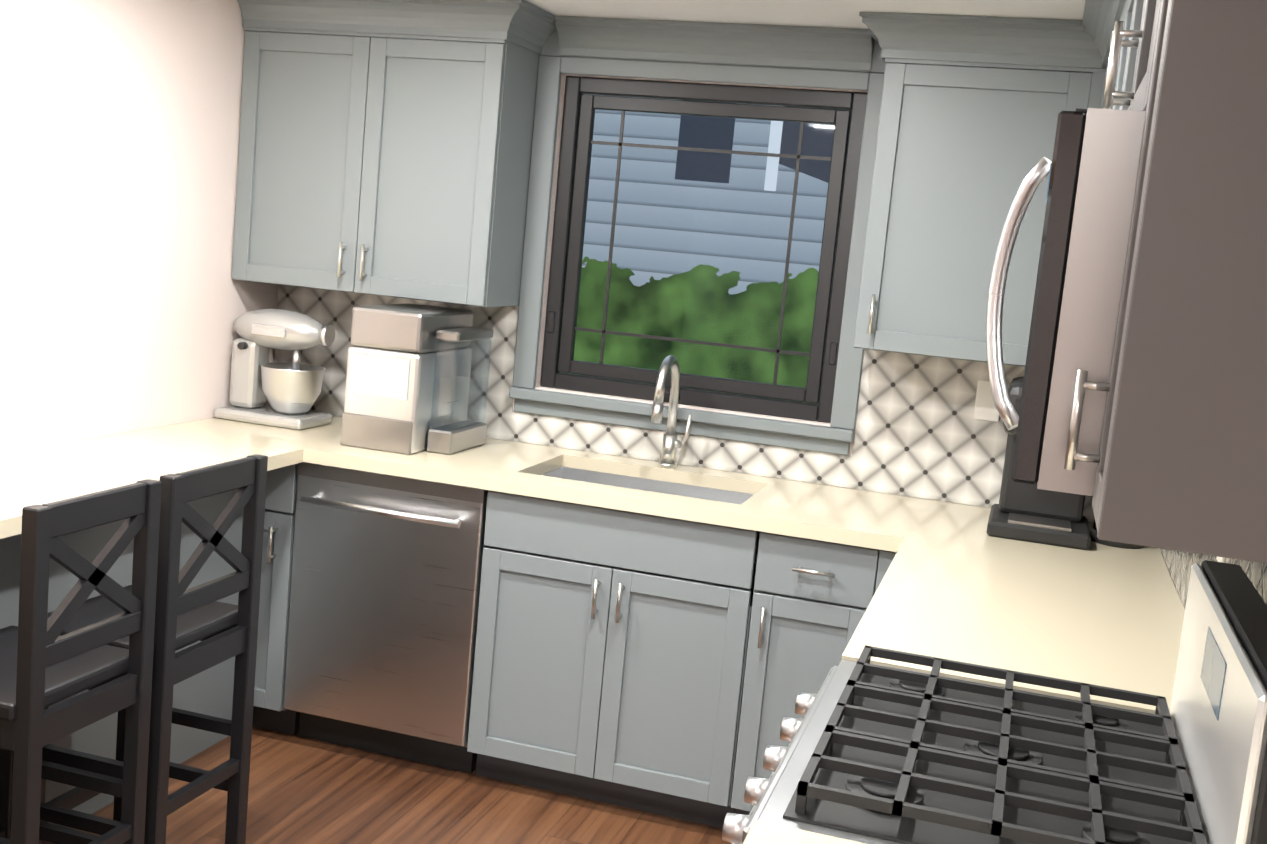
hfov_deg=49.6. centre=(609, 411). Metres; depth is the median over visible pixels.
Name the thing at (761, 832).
countertop
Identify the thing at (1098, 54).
upper cabinet
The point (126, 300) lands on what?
wall
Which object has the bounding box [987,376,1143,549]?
coffee maker
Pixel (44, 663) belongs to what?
stool
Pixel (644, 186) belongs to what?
backdrop
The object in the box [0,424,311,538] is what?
countertop
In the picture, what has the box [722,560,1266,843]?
range
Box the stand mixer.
[214,308,334,429]
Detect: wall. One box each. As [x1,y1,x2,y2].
[0,0,278,454]
[337,74,1088,521]
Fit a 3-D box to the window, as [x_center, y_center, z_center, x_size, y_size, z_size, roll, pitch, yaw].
[0.266,-0.499,4.272,1.113,1.137,0.130,7,8,17]
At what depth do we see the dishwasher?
4.00 m
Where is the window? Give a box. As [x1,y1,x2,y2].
[509,55,883,455]
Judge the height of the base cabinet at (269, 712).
0.880 m
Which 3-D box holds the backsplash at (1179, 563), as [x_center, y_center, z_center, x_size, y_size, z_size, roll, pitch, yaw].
[1.157,0.241,2.571,0.005,0.471,2.730,7,8,17]
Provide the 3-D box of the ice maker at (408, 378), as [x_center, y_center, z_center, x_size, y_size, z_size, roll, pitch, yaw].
[-0.580,-0.107,4.238,0.325,0.420,0.412,7,8,17]
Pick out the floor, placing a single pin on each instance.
(303, 790)
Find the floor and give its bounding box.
[43,726,732,843]
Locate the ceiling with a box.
[526,0,1084,28]
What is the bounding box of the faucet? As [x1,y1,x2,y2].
[651,355,691,467]
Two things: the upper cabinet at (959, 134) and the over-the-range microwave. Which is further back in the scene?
the upper cabinet at (959, 134)
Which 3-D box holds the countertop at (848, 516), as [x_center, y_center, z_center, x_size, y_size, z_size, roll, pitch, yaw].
[0.083,0.304,4.047,2.870,0.224,0.639,7,8,17]
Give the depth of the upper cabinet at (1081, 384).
1.80 m
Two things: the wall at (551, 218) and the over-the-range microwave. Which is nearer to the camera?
the over-the-range microwave
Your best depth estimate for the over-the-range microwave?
1.53 m
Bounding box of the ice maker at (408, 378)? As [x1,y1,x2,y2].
[341,303,493,454]
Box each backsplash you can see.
[274,285,1094,521]
[1160,548,1266,608]
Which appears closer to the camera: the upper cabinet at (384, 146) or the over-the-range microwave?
the over-the-range microwave
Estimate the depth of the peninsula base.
3.62 m
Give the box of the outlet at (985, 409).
[973,380,998,421]
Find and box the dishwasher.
[284,462,508,772]
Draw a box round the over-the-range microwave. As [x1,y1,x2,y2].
[986,108,1145,496]
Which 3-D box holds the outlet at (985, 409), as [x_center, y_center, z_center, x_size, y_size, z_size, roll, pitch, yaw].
[1.111,-0.031,4.020,0.072,0.116,0.006,7,8,17]
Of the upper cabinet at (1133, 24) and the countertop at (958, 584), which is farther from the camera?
the countertop at (958, 584)
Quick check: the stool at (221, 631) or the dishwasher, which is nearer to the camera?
the stool at (221, 631)
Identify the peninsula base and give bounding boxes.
[0,489,243,840]
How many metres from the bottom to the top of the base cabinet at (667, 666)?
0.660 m
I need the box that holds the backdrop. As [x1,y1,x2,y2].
[562,94,850,403]
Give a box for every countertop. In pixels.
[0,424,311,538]
[179,416,1168,571]
[743,820,865,843]
[841,532,1184,713]
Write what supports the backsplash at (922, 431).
attached to the wall at (551, 218)
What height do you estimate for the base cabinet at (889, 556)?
0.880 m
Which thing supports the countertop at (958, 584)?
on the base cabinet at (889, 556)
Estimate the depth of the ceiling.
3.77 m
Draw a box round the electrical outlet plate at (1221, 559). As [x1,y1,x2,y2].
[1216,557,1224,562]
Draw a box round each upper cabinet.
[232,20,547,306]
[853,48,1087,366]
[1068,0,1123,443]
[1080,0,1115,108]
[1084,0,1266,563]
[1112,0,1143,109]
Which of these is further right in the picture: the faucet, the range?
the range
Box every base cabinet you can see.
[252,463,299,734]
[467,519,775,827]
[724,527,883,778]
[880,550,896,582]
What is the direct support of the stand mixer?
on the countertop at (848, 516)
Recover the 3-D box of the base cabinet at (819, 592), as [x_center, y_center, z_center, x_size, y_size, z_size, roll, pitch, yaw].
[0.573,0.734,3.950,0.381,0.880,0.617,7,8,17]
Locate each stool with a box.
[0,479,161,843]
[39,454,267,843]
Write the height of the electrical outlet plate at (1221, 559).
0.116 m

